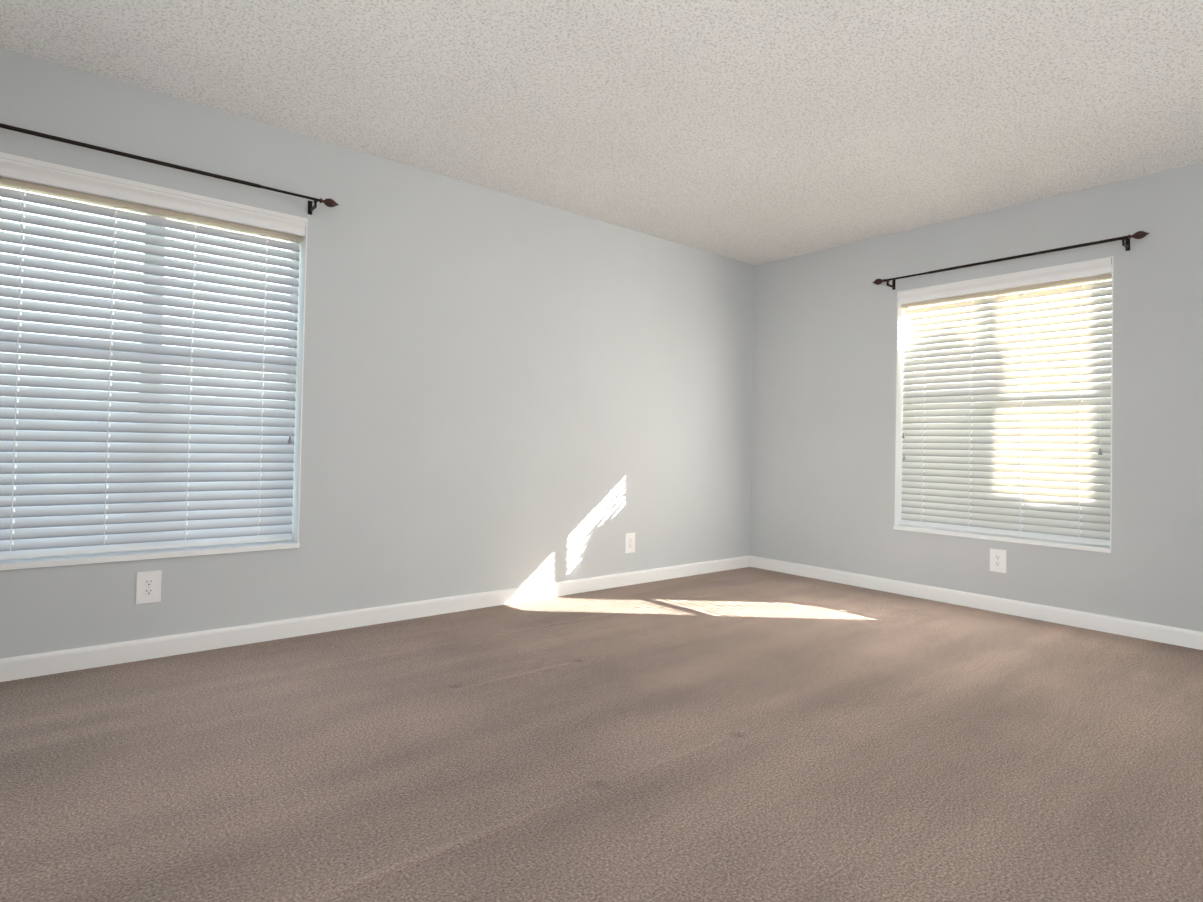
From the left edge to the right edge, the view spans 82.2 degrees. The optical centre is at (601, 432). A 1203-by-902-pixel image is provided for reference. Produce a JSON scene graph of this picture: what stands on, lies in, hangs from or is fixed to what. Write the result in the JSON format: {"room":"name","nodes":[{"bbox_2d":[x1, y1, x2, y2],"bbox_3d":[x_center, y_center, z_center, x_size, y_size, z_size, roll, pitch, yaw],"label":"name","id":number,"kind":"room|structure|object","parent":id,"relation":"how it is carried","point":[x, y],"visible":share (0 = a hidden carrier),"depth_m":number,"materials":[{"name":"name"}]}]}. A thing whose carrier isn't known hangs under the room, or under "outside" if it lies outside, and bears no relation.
{"room":"empty bedroom","nodes":[
{"label":"empty bedroom","id":0,"kind":"room"},
{"bbox_2d":[136,570,161,603],"bbox_3d":[-1.942,0.661,2.961,0.090,0.135,0.008,2,-1,-40],"label":"outlet","id":1,"kind":"object","parent":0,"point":[148,586],"depth_m":2.96,"materials":[{"name":"white plastic"}]},
{"bbox_2d":[0,47,754,657],"bbox_3d":[-1.219,-0.226,3.683,6.560,2.440,0.180,2,-1,-40],"label":"wall","id":2,"kind":"structure","parent":0,"point":[504,391],"depth_m":3.83,"materials":[{"name":"paint"}]},
{"bbox_2d":[0,152,307,569],"bbox_3d":[-1.976,-0.264,3.038,1.222,1.608,0.182,2,-1,-40],"label":"window","id":3,"kind":"structure","parent":2,"relation":"in","point":[103,557],"depth_m":3.19,"materials":[{"name":"white"}]},
{"bbox_2d":[0,154,306,559],"bbox_3d":[-1.955,-0.273,3.014,1.206,1.569,0.121,2,-1,-40],"label":"window blind","id":4,"kind":"object","parent":3,"relation":"attached to","point":[101,472],"visible":0.96,"depth_m":3.00,"materials":[{"name":"white plastic"}]},
{"bbox_2d":[0,123,338,214],"bbox_3d":[-1.908,-1.127,2.926,1.546,0.073,0.106,2,-1,-40],"label":"curtain rod","id":5,"kind":"object","parent":2,"relation":"attached to","point":[329,202],"visible":1,"depth_m":2.93,"materials":[{"name":"brown metal"}]},
{"bbox_2d":[0,556,751,681],"bbox_3d":[-1.181,0.950,3.588,6.200,0.087,0.014,2,-1,-40],"label":"baseboard","id":6,"kind":"structure","parent":2,"relation":"attached to","point":[40,664],"depth_m":3.38,"materials":[{"name":"white wood"}]},
{"bbox_2d":[625,533,634,552],"bbox_3d":[0.197,0.754,4.737,0.090,0.135,0.008,2,-1,-40],"label":"outlet","id":7,"kind":"object","parent":2,"relation":"attached to","point":[629,542],"visible":1,"depth_m":4.73,"materials":[{"name":"white plastic"}]},
{"bbox_2d":[0,567,1202,901],"bbox_3d":[0.666,1.042,1.362,6.560,0.100,6.160,2,-1,-40],"label":"floor","id":8,"kind":"structure","parent":0,"point":[748,735],"depth_m":2.09,"materials":[{"name":"carpet"}]},
{"bbox_2d":[0,0,1202,264],"bbox_3d":[0.717,-1.497,1.406,6.560,0.100,6.160,2,-1,-40],"label":"ceiling","id":9,"kind":"structure","parent":0,"point":[754,132],"depth_m":2.89,"materials":[{"name":"white paint"}]},
{"bbox_2d":[750,162,1202,631],"bbox_3d":[3.202,-0.143,3.353,0.180,2.440,5.980,2,-1,-40],"label":"wall","id":10,"kind":"structure","parent":0,"point":[824,414],"depth_m":4.22,"materials":[{"name":"paint"}]},
{"bbox_2d":[752,556,1202,649],"bbox_3d":[3.050,1.031,3.336,0.014,0.087,5.730,2,-1,-40],"label":"baseboard","id":11,"kind":"structure","parent":10,"relation":"attached to","point":[1114,625],"depth_m":4.11,"materials":[{"name":"white wood"}]},
{"bbox_2d":[990,548,1005,572],"bbox_3d":[2.385,0.768,4.151,0.008,0.135,0.090,2,-1,-40],"label":"outlet","id":12,"kind":"object","parent":10,"relation":"attached to","point":[997,560],"visible":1,"depth_m":4.15,"materials":[{"name":"white plastic"}]},
{"bbox_2d":[893,256,1112,552],"bbox_3d":[2.438,-0.154,4.252,0.182,1.608,1.212,2,-1,-40],"label":"window","id":13,"kind":"structure","parent":10,"relation":"in","point":[899,439],"depth_m":4.47,"materials":[{"name":"white"}]},
{"bbox_2d":[897,258,1111,545],"bbox_3d":[2.414,-0.164,4.232,0.121,1.569,1.196,2,-1,-40],"label":"window blind","id":14,"kind":"object","parent":13,"relation":"attached to","point":[1040,474],"visible":0.92,"depth_m":4.18,"materials":[{"name":"beige plastic"}]},
{"bbox_2d":[872,231,1148,289],"bbox_3d":[2.368,-1.015,4.168,0.106,0.073,1.521,2,-1,-40],"label":"curtain rod","id":15,"kind":"object","parent":10,"relation":"attached to","point":[1135,235],"visible":1,"depth_m":3.97,"materials":[{"name":"brown metal"}]},
{"label":"outside","id":16,"kind":"structure","parent":0,"visible":0},
{"bbox_3d":[1.191,1.381,5.568,120.000,0.290,120.000,2,-1,-40],"label":"ground","id":17,"kind":"structure","parent":16,"visible":0},
{"bbox_2d":[956,407,1106,436],"bbox_3d":[3.641,0.502,4.213,0.924,1.566,3.294,2,-1,-40],"label":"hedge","id":18,"kind":"object","parent":17,"relation":"on","point":[1045,414],"depth_m":4.80,"materials":[{"name":"green plant"}]}
]}

